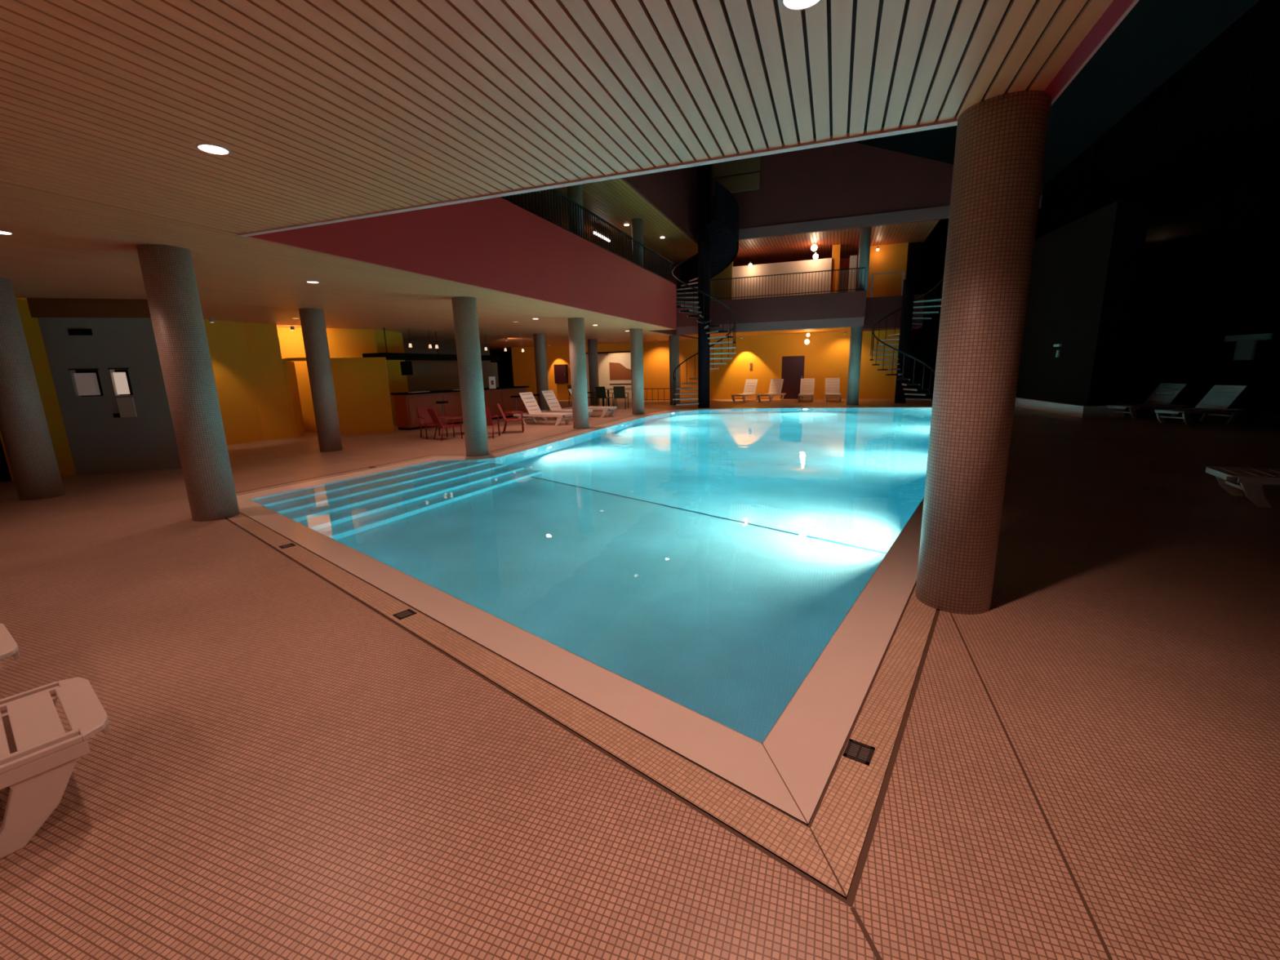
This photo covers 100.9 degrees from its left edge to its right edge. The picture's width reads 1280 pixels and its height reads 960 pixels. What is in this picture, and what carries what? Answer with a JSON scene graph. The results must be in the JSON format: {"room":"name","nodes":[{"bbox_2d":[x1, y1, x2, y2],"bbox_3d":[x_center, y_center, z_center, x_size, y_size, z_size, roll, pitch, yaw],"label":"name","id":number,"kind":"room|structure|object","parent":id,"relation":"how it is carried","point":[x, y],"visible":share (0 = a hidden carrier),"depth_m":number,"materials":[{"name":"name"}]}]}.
{"room":"indoor swimming pool","nodes":[
{"label":"indoor swimming pool","id":0,"kind":"room"},
{"bbox_2d":[0,438,12,482],"bbox_3d":[-10.660,-1.368,8.244,0.668,2.900,0.150,-10,14,-34],"label":"wall","id":1,"kind":"structure","parent":0,"point":[5,476],"depth_m":8.60,"materials":[{"name":"black"}]},
{"bbox_2d":[0,297,76,480],"bbox_3d":[-10.076,-1.465,8.639,0.752,2.900,0.150,-9,14,-33],"label":"wall","id":2,"kind":"structure","parent":0,"point":[31,326],"depth_m":8.72,"materials":[{"name":"paint"}]},
{"bbox_2d":[26,297,151,318],"bbox_3d":[-9.398,-2.859,8.871,2.698,0.300,0.520,-5,12,-17],"label":"ceiling","id":3,"kind":"structure","parent":0,"point":[38,307],"depth_m":8.70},
{"bbox_2d":[37,317,182,475],"bbox_3d":[-8.899,-1.456,9.191,1.798,2.600,0.250,-5,12,-17],"label":"wall","id":4,"kind":"structure","parent":0,"point":[100,442],"depth_m":9.02,"materials":[{"name":"grey paint"}]},
{"bbox_2d":[67,328,93,335],"bbox_3d":[-9.255,-2.444,8.729,0.300,0.100,0.028,-5,12,-17],"label":"air vent","id":5,"kind":"object","parent":4,"relation":"in","point":[71,331],"visible":1,"depth_m":8.72,"materials":[{"name":"black metal"}]},
{"bbox_2d":[67,368,103,396],"bbox_3d":[-9.333,-1.652,8.958,0.400,0.460,0.172,-5,12,-17],"label":"window","id":6,"kind":"structure","parent":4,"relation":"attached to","point":[87,381],"depth_m":8.93,"materials":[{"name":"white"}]},
{"bbox_2d":[107,368,133,395],"bbox_3d":[-8.884,-1.692,9.094,0.280,0.460,0.172,-5,12,-17],"label":"window","id":7,"kind":"structure","parent":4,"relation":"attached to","point":[122,379],"depth_m":9.07,"materials":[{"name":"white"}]},
{"bbox_2d":[112,397,137,417],"bbox_3d":[-8.890,-1.245,9.087,0.320,0.330,0.030,-5,12,-17],"label":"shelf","id":8,"kind":"object","parent":4,"relation":"attached to","point":[126,407],"visible":1,"depth_m":9.09,"materials":[{"name":"metal"}]},
{"bbox_2d":[204,319,263,445],"bbox_3d":[-10.283,-2.087,11.629,0.150,2.900,3.400,3,13,20],"label":"wall","id":9,"kind":"structure","parent":0,"point":[227,341],"depth_m":12.74,"materials":[{"name":"paint"}]},
{"bbox_2d":[243,322,294,440],"bbox_3d":[-9.454,-2.492,13.459,0.150,2.900,0.685,10,16,42],"label":"wall","id":10,"kind":"structure","parent":0,"point":[262,339],"depth_m":13.40,"materials":[{"name":"paint"}]},
{"bbox_2d":[281,357,394,437],"bbox_3d":[-8.064,-2.265,14.288,2.434,2.050,0.604,-4,12,-13],"label":"wall partition","id":11,"kind":"structure","parent":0,"point":[361,384],"depth_m":14.18,"materials":[{"name":"yellow paint"}]},
{"bbox_2d":[276,327,408,432],"bbox_3d":[-8.682,-2.985,15.720,1.069,2.900,4.176,7,15,36],"label":"wall","id":12,"kind":"structure","parent":0,"point":[342,342],"depth_m":15.26,"materials":[{"name":"paint"}]},
{"bbox_2d":[0,181,697,350],"bbox_3d":[-8.214,-4.150,14.112,14.537,0.018,36.000,3,13,20],"label":"ceiling","id":13,"kind":"structure","parent":0,"point":[60,246],"depth_m":7.40,"materials":[{"name":"white paint"}]},
{"bbox_2d":[0,230,13,234],"bbox_3d":[-5.779,-2.236,4.766,0.176,0.006,0.176,3,13,20],"label":"recessed light","id":14,"kind":"object","parent":13,"relation":"in","point":[2,232],"visible":1,"depth_m":4.79,"materials":[{"name":"beige"}]},
{"bbox_2d":[362,327,500,360],"bbox_3d":[-6.530,-4.369,17.194,0.800,0.900,5.400,3,13,21],"label":"canopy","id":15,"kind":"object","parent":13,"relation":"hanging from","point":[389,356],"visible":0.7,"depth_m":15.92,"materials":[{"name":"black"}]},
{"bbox_2d":[400,359,413,375],"bbox_3d":[-6.943,-3.352,15.721,0.313,0.455,0.240,-6,13,-19],"label":"loudspeaker","id":16,"kind":"object","parent":15,"relation":"hanging from","point":[406,366],"visible":1,"depth_m":15.62,"materials":[{"name":"black"}]},
{"bbox_2d":[402,338,490,362],"bbox_3d":[-8.641,-4.221,21.603,0.150,2.900,8.501,3,13,19],"label":"wall","id":17,"kind":"structure","parent":0,"point":[419,346],"depth_m":21.65,"materials":[{"name":"grey"}]},
{"bbox_2d":[489,350,499,386],"bbox_3d":[-15.228,-6.454,16.208,0.200,9.800,36.000,3,13,20],"label":"wall","id":18,"kind":"structure","parent":0,"point":[491,352],"depth_m":32.99,"materials":[{"name":"black"}]},
{"bbox_2d":[497,350,514,386],"bbox_3d":[8.418,-9.201,26.547,37.000,9.800,0.200,3,13,20],"label":"wall","id":19,"kind":"structure","parent":0,"point":[504,364],"depth_m":33.16,"materials":[{"name":"black"}]},
{"bbox_2d":[0,0,1113,338],"bbox_3d":[-4.200,-4.665,12.512,23.200,1.450,36.000,3,13,20],"label":"ceiling","id":20,"kind":"structure","parent":0,"point":[828,2],"depth_m":2.55,"materials":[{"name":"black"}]},
{"bbox_2d":[194,142,231,154],"bbox_3d":[-2.551,-1.977,3.158,0.176,0.006,0.176,3,13,20],"label":"recessed light","id":21,"kind":"object","parent":20,"relation":"in","point":[214,148],"visible":1,"depth_m":3.15,"materials":[{"name":"beige"}]},
{"bbox_2d":[248,196,676,329],"bbox_3d":[-1.284,-4.577,11.744,0.050,1.505,14.860,3,13,20],"label":"wall","id":22,"kind":"structure","parent":20,"relation":"attached to","point":[497,244],"depth_m":8.87,"materials":[{"name":"red paint"}]},
{"bbox_2d":[567,184,583,236],"bbox_3d":[-1.656,-6.773,13.666,0.387,2.080,0.387,3,13,20],"label":"column","id":23,"kind":"structure","parent":20,"relation":"on","point":[574,192],"depth_m":13.47,"materials":[{"name":"paint"}]},
{"bbox_2d":[500,188,673,283],"bbox_3d":[-0.854,-5.987,12.992,0.050,0.720,11.708,3,13,20],"label":"balcony railing","id":24,"kind":"object","parent":20,"relation":"on","point":[557,192],"visible":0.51,"depth_m":12.49,"materials":[{"name":"black metal"}]},
{"bbox_2d":[237,115,957,236],"bbox_3d":[-0.801,-2.238,3.966,6.440,0.112,0.060,3,13,20],"label":"trim","id":25,"kind":"structure","parent":20,"relation":"attached to","point":[935,125],"depth_m":3.64,"materials":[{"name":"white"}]},
{"bbox_2d":[631,218,643,266],"bbox_3d":[-0.073,-7.708,17.937,0.387,2.080,0.387,3,13,20],"label":"column","id":26,"kind":"structure","parent":20,"relation":"on","point":[637,224],"depth_m":17.68,"materials":[{"name":"paint"}]},
{"bbox_2d":[649,287,676,335],"bbox_3d":[1.356,-6.432,20.272,1.030,1.505,3.350,3,13,20],"label":"trim","id":27,"kind":"structure","parent":20,"relation":"attached to","point":[673,332],"depth_m":20.43,"materials":[{"name":"red paint"}]},
{"bbox_2d":[778,0,822,10],"bbox_3d":[0.609,-1.805,1.970,0.176,0.006,0.176,3,13,20],"label":"recessed light","id":28,"kind":"object","parent":20,"relation":"in","point":[793,4],"visible":1,"depth_m":2.01,"materials":[{"name":"beige"}]},
{"bbox_2d":[870,271,905,297],"bbox_3d":[10.017,-7.911,21.381,1.220,0.920,0.040,3,13,20],"label":"railing","id":29,"kind":"object","parent":20,"relation":"on","point":[903,272],"visible":0.9,"depth_m":21.34,"materials":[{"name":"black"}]},
{"bbox_2d":[1044,0,1134,101],"bbox_3d":[0.324,-1.684,-2.231,0.075,1.504,10.800,3,13,20],"label":"trim","id":30,"kind":"structure","parent":20,"relation":"attached to","point":[1117,8],"depth_m":2.31,"materials":[{"name":"red paint"}]},
{"bbox_2d":[1051,0,1139,105],"bbox_3d":[0.392,-0.976,-2.074,0.015,0.058,10.850,3,13,20],"label":"trim","id":31,"kind":"structure","parent":20,"relation":"attached to","point":[1133,4],"depth_m":2.33,"materials":[{"name":"pink"}]},
{"bbox_2d":[0,398,1279,959],"bbox_3d":[2.373,-0.768,10.929,37.000,0.001,36.000,3,13,20],"label":"floor","id":32,"kind":"structure","parent":0,"point":[284,770],"depth_m":2.12,"materials":[{"name":"tile"}]},
{"bbox_2d":[0,623,20,671],"bbox_3d":[-3.720,1.112,1.905,0.600,0.320,1.960,7,14,33],"label":"sun lounger","id":33,"kind":"object","parent":32,"relation":"on","point":[8,646],"visible":1,"depth_m":2.54,"materials":[{"name":"beige plastic"}]},
{"bbox_2d":[0,277,65,500],"bbox_3d":[-8.398,-1.190,7.099,0.430,2.915,0.430,3,13,20],"label":"column","id":34,"kind":"structure","parent":32,"relation":"on","point":[24,426],"depth_m":7.06,"materials":[{"name":"tile"}]},
{"bbox_2d":[0,676,111,858],"bbox_3d":[-2.761,1.197,1.387,0.600,0.320,1.960,7,15,36],"label":"sun lounger","id":35,"kind":"object","parent":32,"relation":"on","point":[38,759],"visible":1,"depth_m":1.86,"materials":[{"name":"beige plastic"}]},
{"bbox_2d":[136,243,239,521],"bbox_3d":[-4.934,-1.005,5.812,0.430,2.915,0.430,3,13,20],"label":"column","id":36,"kind":"structure","parent":32,"relation":"on","point":[168,273],"depth_m":5.66,"materials":[{"name":"tile"}]},
{"bbox_2d":[298,308,342,452],"bbox_3d":[-6.665,-2.063,11.056,0.430,2.915,0.430,3,13,20],"label":"column","id":37,"kind":"structure","parent":32,"relation":"on","point":[312,320],"depth_m":10.90,"materials":[{"name":"tile"}]},
{"bbox_2d":[416,405,448,439],"bbox_3d":[-5.213,-1.443,13.209,0.536,0.757,0.631,-11,15,-39],"label":"chair","id":38,"kind":"object","parent":32,"relation":"on","point":[425,420],"visible":0.77,"depth_m":13.25,"materials":[{"name":"red plastic"}]},
{"bbox_2d":[435,400,451,428],"bbox_3d":[-5.739,-1.907,15.428,0.380,0.770,0.380,3,13,20],"label":"bar stool","id":39,"kind":"object","parent":32,"relation":"on","point":[441,402],"visible":0.66,"depth_m":15.36,"materials":[{"name":"black metal"}]},
{"bbox_2d":[426,408,462,440],"bbox_3d":[-4.711,-1.356,12.737,0.631,0.757,0.536,-11,15,-39],"label":"chair","id":40,"kind":"object","parent":32,"relation":"on","point":[432,412],"visible":1,"depth_m":12.62,"materials":[{"name":"red plastic"}]},
{"bbox_2d":[406,361,498,391],"bbox_3d":[-7.893,-3.688,21.171,0.700,2.000,6.600,3,13,20],"label":"wall","id":41,"kind":"structure","parent":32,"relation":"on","point":[426,376],"depth_m":20.43,"materials":[{"name":"grey"}]},
{"bbox_2d":[391,386,528,430],"bbox_3d":[-5.561,-2.436,17.211,0.720,1.065,5.080,5,14,29],"label":"bar counter","id":42,"kind":"object","parent":32,"relation":"on","point":[406,404],"depth_m":16.16,"materials":[{"name":"black"}]},
{"bbox_2d":[488,376,496,388],"bbox_3d":[-4.750,-3.129,16.971,0.100,0.380,0.240,8,15,39],"label":"menu card","id":43,"kind":"object","parent":42,"relation":"on","point":[491,379],"visible":1,"depth_m":16.96,"materials":[{"name":"white paper"}]},
{"bbox_2d":[451,296,488,456],"bbox_3d":[-3.195,-1.923,9.985,0.430,2.915,0.430,3,13,20],"label":"column","id":44,"kind":"structure","parent":32,"relation":"on","point":[464,308],"depth_m":9.81,"materials":[{"name":"tile"}]},
{"bbox_2d":[484,407,500,438],"bbox_3d":[-3.780,-1.405,12.863,0.536,0.757,0.631,-1,12,0],"label":"chair","id":45,"kind":"object","parent":32,"relation":"on","point":[489,421],"visible":0.47,"depth_m":12.70,"materials":[{"name":"red plastic"}]},
{"bbox_2d":[497,403,524,433],"bbox_3d":[-3.406,-1.635,13.917,0.631,0.757,0.536,-3,12,-10],"label":"chair","id":46,"kind":"object","parent":32,"relation":"on","point":[507,420],"visible":1,"depth_m":13.76,"materials":[{"name":"red plastic"}]},
{"bbox_2d":[510,395,520,418],"bbox_3d":[-4.188,-2.462,17.889,0.380,0.770,0.380,3,13,20],"label":"bar stool","id":47,"kind":"object","parent":32,"relation":"on","point":[515,397],"visible":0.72,"depth_m":17.83,"materials":[{"name":"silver metal"}]},
{"bbox_2d":[533,333,549,410],"bbox_3d":[-3.670,-3.953,19.711,0.430,2.915,0.430,3,13,20],"label":"column","id":48,"kind":"structure","parent":32,"relation":"on","point":[540,344],"depth_m":19.50,"materials":[{"name":"tile"}]},
{"bbox_2d":[513,391,572,425],"bbox_3d":[-2.888,-2.151,15.838,1.850,0.942,0.600,4,13,26],"label":"sun lounger","id":49,"kind":"object","parent":32,"relation":"on","point":[526,402],"visible":0.87,"depth_m":15.85,"materials":[{"name":"beige plastic"}]},
{"bbox_2d":[541,390,592,420],"bbox_3d":[-2.445,-2.413,17.032,1.850,0.942,0.600,4,13,26],"label":"sun lounger","id":50,"kind":"object","parent":32,"relation":"on","point":[557,408],"visible":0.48,"depth_m":17.11,"materials":[{"name":"beige plastic"}]},
{"bbox_2d":[568,317,588,429],"bbox_3d":[-1.654,-2.852,14.229,0.430,2.915,0.430,3,13,20],"label":"column","id":51,"kind":"structure","parent":32,"relation":"on","point":[575,325],"depth_m":14.06,"materials":[{"name":"tile"}]},
{"bbox_2d":[225,405,940,907],"bbox_3d":[2.233,0.067,13.288,10.754,2.604,21.119,7,14,34],"label":"swimming pool","id":52,"kind":"object","parent":32,"relation":"in","point":[859,688],"depth_m":2.51,"materials":[{"name":"tile"}]},
{"bbox_2d":[250,407,936,898],"bbox_3d":[2.322,0.399,13.240,9.515,3.170,19.950,7,14,34],"label":"pool water","id":53,"kind":"object","parent":52,"relation":"in","point":[706,561],"visible":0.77,"depth_m":5.21,"materials":[{"name":"blue liquid"}]},
{"bbox_2d":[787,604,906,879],"bbox_3d":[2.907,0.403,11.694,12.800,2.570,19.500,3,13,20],"label":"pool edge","id":54,"kind":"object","parent":52,"relation":"in","point":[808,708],"depth_m":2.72,"materials":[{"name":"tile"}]},
{"bbox_2d":[562,388,617,417],"bbox_3d":[-1.720,-2.659,18.125,1.850,0.942,0.600,4,13,26],"label":"sun lounger","id":55,"kind":"object","parent":32,"relation":"on","point":[604,409],"visible":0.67,"depth_m":17.83,"materials":[{"name":"beige plastic"}]},
{"bbox_2d":[587,339,599,404],"bbox_3d":[-2.103,-4.878,23.936,0.430,2.915,0.430,3,13,20],"label":"column","id":56,"kind":"structure","parent":32,"relation":"on","point":[592,344],"depth_m":23.73,"materials":[{"name":"tile"}]},
{"bbox_2d":[595,386,613,406],"bbox_3d":[-1.452,-3.336,21.411,0.536,0.911,0.558,5,14,29],"label":"armchair","id":57,"kind":"object","parent":32,"relation":"on","point":[600,391],"visible":0.88,"depth_m":21.19,"materials":[{"name":"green plastic"}]},
{"bbox_2d":[603,387,631,406],"bbox_3d":[-0.802,-3.466,22.279,1.500,0.770,0.800,2,12,15],"label":"dining table","id":58,"kind":"object","parent":32,"relation":"on","point":[626,388],"visible":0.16,"depth_m":22.30,"materials":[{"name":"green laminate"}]},
{"bbox_2d":[613,386,628,408],"bbox_3d":[-0.775,-3.301,21.167,0.536,0.911,0.558,1,12,10],"label":"armchair","id":59,"kind":"object","parent":32,"relation":"on","point":[619,391],"visible":0.94,"depth_m":20.92,"materials":[{"name":"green plastic"}]},
{"bbox_2d":[630,328,644,414],"bbox_3d":[-0.098,-3.771,18.427,0.430,2.915,0.430,3,13,20],"label":"column","id":60,"kind":"structure","parent":32,"relation":"on","point":[636,335],"depth_m":18.26,"materials":[{"name":"tile"}]},
{"bbox_2d":[644,388,670,401],"bbox_3d":[0.600,-4.132,25.656,1.808,0.620,0.050,3,13,20],"label":"railing","id":61,"kind":"object","parent":32,"relation":"on","point":[658,399],"visible":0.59,"depth_m":25.53,"materials":[{"name":"black metal"}]},
{"bbox_2d":[669,334,679,404],"bbox_3d":[1.485,-4.723,22.694,0.430,2.950,0.430,3,13,20],"label":"column","id":62,"kind":"structure","parent":32,"relation":"on","point":[673,340],"depth_m":22.49,"materials":[{"name":"tile"}]},
{"bbox_2d":[671,164,738,408],"bbox_3d":[2.440,-7.659,19.894,2.487,9.800,2.487,3,13,20],"label":"spiral staircase","id":63,"kind":"structure","parent":32,"relation":"on","point":[718,238],"depth_m":19.74,"materials":[{"name":"black metal"}]},
{"bbox_2d":[731,379,760,401],"bbox_3d":[4.861,-4.111,24.222,0.600,0.963,1.850,8,15,37],"label":"sun lounger","id":64,"kind":"object","parent":32,"relation":"on","point":[749,385],"visible":0.98,"depth_m":24.43,"materials":[{"name":"beige plastic"}]},
{"bbox_2d":[756,378,786,401],"bbox_3d":[5.941,-4.056,23.834,0.600,0.963,1.850,8,15,37],"label":"sun lounger","id":65,"kind":"object","parent":32,"relation":"on","point":[774,391],"visible":0.99,"depth_m":24.08,"materials":[{"name":"beige plastic"}]},
{"bbox_2d":[798,377,814,401],"bbox_3d":[7.346,-3.972,23.272,0.600,0.963,1.850,3,13,20],"label":"sun lounger","id":66,"kind":"object","parent":32,"relation":"on","point":[810,383],"visible":0.99,"depth_m":23.62,"materials":[{"name":"beige plastic"}]},
{"bbox_2d":[824,377,841,401],"bbox_3d":[8.366,-3.919,22.903,0.600,0.963,1.850,2,12,16],"label":"sun lounger","id":67,"kind":"object","parent":32,"relation":"on","point":[834,384],"visible":1,"depth_m":23.27,"materials":[{"name":"beige plastic"}]},
{"bbox_2d":[846,326,862,404],"bbox_3d":[8.247,-4.387,20.305,0.430,2.950,0.430,3,13,20],"label":"column","id":68,"kind":"structure","parent":32,"relation":"on","point":[856,332],"depth_m":20.14,"materials":[{"name":"tile"}]},
{"bbox_2d":[849,906,882,959],"bbox_3d":[0.629,1.263,1.456,0.014,0.001,0.170,-3,12,-7],"label":"trim","id":69,"kind":"structure","parent":32,"relation":"on","point":[854,911],"depth_m":1.47,"materials":[{"name":"brown tile"}]},
{"bbox_2d":[869,275,943,403],"bbox_3d":[10.182,-5.358,20.311,2.400,4.755,2.400,3,13,20],"label":"spiral staircase","id":70,"kind":"structure","parent":32,"relation":"on","point":[908,286],"depth_m":20.13,"materials":[{"name":"black metal"}]},
{"bbox_2d":[915,87,1052,614],"bbox_3d":[2.038,-0.629,3.211,0.430,2.915,0.430,3,13,20],"label":"column","id":71,"kind":"structure","parent":32,"relation":"on","point":[1001,144],"depth_m":3.02,"materials":[{"name":"tile"}]},
{"bbox_2d":[949,612,1112,959],"bbox_3d":[0.852,1.490,0.348,0.010,0.001,6.620,3,13,20],"label":"trim","id":72,"kind":"structure","parent":32,"relation":"on","point":[1096,929],"depth_m":1.81,"materials":[{"name":"brown"}]},
{"bbox_2d":[1106,382,1186,418],"bbox_3d":[13.279,-2.080,13.852,1.850,0.846,0.600,-3,12,-10],"label":"sun lounger","id":73,"kind":"object","parent":32,"relation":"on","point":[1167,393],"visible":0.97,"depth_m":13.79,"materials":[{"name":"beige plastic"}]},
{"bbox_2d":[1154,385,1246,425],"bbox_3d":[13.098,-1.762,12.356,1.850,0.846,0.600,-3,12,-10],"label":"sun lounger","id":74,"kind":"object","parent":32,"relation":"on","point":[1206,407],"visible":1,"depth_m":12.31,"materials":[{"name":"beige plastic"}]},
{"bbox_2d":[1204,466,1279,507],"bbox_3d":[7.156,0.122,5.355,1.960,0.320,0.600,5,13,27],"label":"sun lounger","id":75,"kind":"object","parent":32,"relation":"on","point":[1251,481],"visible":1,"depth_m":5.53,"materials":[{"name":"beige plastic"}]},
{"bbox_2d":[621,166,697,243],"bbox_3d":[-0.856,-9.278,12.385,0.070,3.390,18.100,3,13,20],"label":"wall","id":76,"kind":"structure","parent":0,"point":[673,193],"depth_m":17.92,"materials":[{"name":"red paint"}]},
{"bbox_2d":[511,329,899,399],"bbox_3d":[2.543,-5.644,26.837,20.100,3.000,1.300,3,13,20],"label":"wall","id":77,"kind":"structure","parent":0,"point":[826,354],"depth_m":25.25,"materials":[{"name":"paint"}]},
{"bbox_2d":[553,364,568,383],"bbox_3d":[-4.255,-5.721,28.485,0.700,1.000,0.270,3,13,20],"label":"wall picture","id":78,"kind":"object","parent":77,"relation":"attached to","point":[561,371],"visible":1,"depth_m":28.38,"materials":[{"name":"red"}]},
{"bbox_2d":[585,351,630,354],"bbox_3d":[-1.819,-6.635,27.512,3.550,0.070,0.030,3,13,20],"label":"trim","id":79,"kind":"structure","parent":77,"relation":"attached to","point":[619,351],"depth_m":27.38,"materials":[{"name":"black"}]},
{"bbox_2d":[608,355,631,384],"bbox_3d":[-0.575,-5.918,28.485,2.380,1.490,0.045,3,13,20],"label":"wall picture","id":80,"kind":"object","parent":77,"relation":"attached to","point":[620,366],"visible":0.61,"depth_m":28.64,"materials":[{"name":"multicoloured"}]},
{"bbox_2d":[781,355,804,399],"bbox_3d":[7.128,-4.774,24.668,1.010,1.970,0.110,3,13,20],"label":"door","id":81,"kind":"structure","parent":77,"relation":"in","point":[793,366],"depth_m":24.67,"materials":[{"name":"red wood"}]},
{"bbox_2d":[909,218,948,398],"bbox_3d":[13.019,-8.361,22.004,2.600,9.800,0.050,3,13,20],"label":"window","id":82,"kind":"structure","parent":77,"relation":"in","point":[933,253],"depth_m":22.43,"materials":[{"name":"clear glass"}]},
{"bbox_2d":[710,261,733,301],"bbox_3d":[3.531,-8.845,24.027,1.350,2.030,0.300,3,13,20],"label":"wall","id":83,"kind":"structure","parent":0,"point":[726,273],"depth_m":23.80,"materials":[{"name":"yellow paint"}]},
{"bbox_2d":[504,177,939,275],"bbox_3d":[-0.533,-8.439,16.260,19.200,0.060,25.100,3,13,20],"label":"ceiling","id":84,"kind":"structure","parent":0,"point":[614,201],"depth_m":20.22,"materials":[{"name":"white paint"}]},
{"bbox_2d":[593,229,610,241],"bbox_3d":[-1.354,-8.727,18.668,0.100,0.325,1.360,3,13,20],"label":"lamp","id":85,"kind":"object","parent":84,"relation":"hanging from","point":[593,229],"visible":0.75,"depth_m":18.64,"materials":[{"name":"white"}]},
{"bbox_2d":[684,327,850,337],"bbox_3d":[2.776,-6.913,25.383,14.400,0.130,6.700,3,13,20],"label":"ceiling","id":86,"kind":"structure","parent":0,"point":[837,329],"depth_m":22.99,"materials":[{"name":"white paint"}]},
{"bbox_2d":[676,290,866,326],"bbox_3d":[6.074,-7.367,23.898,7.300,0.930,7.000,3,13,20],"label":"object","id":87,"kind":"structure","parent":0,"point":[849,304],"depth_m":20.43,"materials":[{"name":"red paint"}]},
{"bbox_2d":[675,316,864,334],"bbox_3d":[4.943,-6.084,20.962,7.280,0.320,0.280,3,13,20],"label":"trim","id":88,"kind":"structure","parent":87,"relation":"attached to","point":[849,322],"depth_m":20.59,"materials":[{"name":"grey paint"}]},
{"bbox_2d":[710,266,865,301],"bbox_3d":[5.535,-7.498,20.324,5.766,0.820,0.050,3,13,20],"label":"balcony railing","id":89,"kind":"object","parent":87,"relation":"on","point":[855,268],"visible":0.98,"depth_m":20.26,"materials":[{"name":"black metal"}]},
{"bbox_2d":[856,226,871,293],"bbox_3d":[8.364,-8.189,19.734,0.387,2.280,0.387,3,13,20],"label":"column","id":90,"kind":"structure","parent":87,"relation":"on","point":[864,233],"depth_m":19.57,"materials":[{"name":"tile"}]},
{"bbox_2d":[660,253,908,301],"bbox_3d":[3.080,-9.792,27.743,20.100,2.380,0.200,3,13,20],"label":"wall","id":91,"kind":"structure","parent":0,"point":[844,263],"depth_m":25.13,"materials":[{"name":"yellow paint"}]},
{"bbox_2d":[732,255,857,299],"bbox_3d":[6.615,-8.576,22.997,5.170,1.780,0.200,3,13,20],"label":"wall","id":92,"kind":"structure","parent":0,"point":[819,264],"depth_m":22.94,"materials":[{"name":"beige paint"}]},
{"bbox_2d":[838,269,848,292],"bbox_3d":[8.731,-8.336,22.701,0.370,1.330,0.200,3,13,20],"label":"wall","id":93,"kind":"structure","parent":0,"point":[842,275],"depth_m":22.57,"materials":[{"name":"white paint"}]},
{"bbox_2d":[830,242,908,297],"bbox_3d":[9.696,-8.826,22.612,3.166,2.280,0.704,-1,12,1],"label":"wall","id":94,"kind":"structure","parent":0,"point":[890,258],"depth_m":22.43,"materials":[{"name":"paint"}]},
{"bbox_2d":[697,142,1043,244],"bbox_3d":[7.607,-10.794,18.769,11.420,3.450,0.100,3,13,20],"label":"wall","id":95,"kind":"structure","parent":0,"point":[850,179],"depth_m":18.93,"materials":[{"name":"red paint"}]},
{"bbox_2d":[711,156,759,195],"bbox_3d":[3.617,-11.560,19.961,1.800,1.250,0.100,3,13,20],"label":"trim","id":96,"kind":"structure","parent":95,"relation":"attached to","point":[748,182],"depth_m":19.90,"materials":[{"name":"paint"}]},
{"bbox_2d":[696,195,1042,244],"bbox_3d":[7.618,-9.277,19.015,11.420,0.380,0.050,3,13,20],"label":"trim","id":97,"kind":"structure","parent":95,"relation":"attached to","point":[938,212],"depth_m":19.03,"materials":[{"name":"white paint"}]},
{"bbox_2d":[906,241,922,398],"bbox_3d":[11.498,-6.695,22.524,0.450,6.400,0.100,3,13,20],"label":"wall","id":98,"kind":"structure","parent":0,"point":[915,248],"depth_m":22.06,"materials":[{"name":"black"}]},
{"bbox_2d":[853,0,1259,185],"bbox_3d":[7.242,-9.664,11.966,7.400,2.750,12.800,3,13,20],"label":"ceiling","id":99,"kind":"structure","parent":0,"point":[1156,38],"depth_m":10.92,"materials":[{"name":"black"}]},
{"bbox_2d":[1016,198,1151,405],"bbox_3d":[13.502,-5.320,17.565,1.800,5.050,8.800,3,13,20],"label":"wall","id":100,"kind":"structure","parent":0,"point":[1085,272],"depth_m":14.33,"materials":[{"name":"black"}]},
{"bbox_2d":[1053,343,1062,357],"bbox_3d":[12.126,-3.765,15.383,0.100,0.370,0.330,1,12,13],"label":"wall lamp","id":101,"kind":"object","parent":100,"relation":"attached to","point":[1057,355],"visible":1,"depth_m":15.27,"materials":[{"name":"grey paint"}]},
{"bbox_2d":[1014,396,1124,417],"bbox_3d":[13.545,-2.690,18.059,2.000,0.300,8.920,3,13,20],"label":"baseboard","id":102,"kind":"structure","parent":100,"relation":"attached to","point":[1077,411],"depth_m":14.65,"materials":[{"name":"stone"}]},
{"bbox_2d":[1035,21,1279,414],"bbox_3d":[16.647,-6.290,11.715,0.130,9.800,19.499,-3,12,-6],"label":"window","id":103,"kind":"structure","parent":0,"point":[1204,145],"depth_m":15.26,"materials":[{"name":"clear glass"}]},
{"bbox_2d":[1224,333,1272,359],"bbox_3d":[15.988,-3.500,13.938,0.100,0.660,0.960,-3,12,-6],"label":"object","id":104,"kind":"object","parent":103,"relation":"attached to","point":[1246,344],"visible":1,"depth_m":13.89,"materials":[{"name":"grey paint"}]},
{"bbox_2d":[1175,0,1279,72],"bbox_3d":[2.137,-10.405,8.906,37.000,0.100,36.000,3,13,20],"label":"roof","id":105,"kind":"structure","parent":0,"point":[1264,14],"depth_m":13.58,"materials":[{"name":"black"}]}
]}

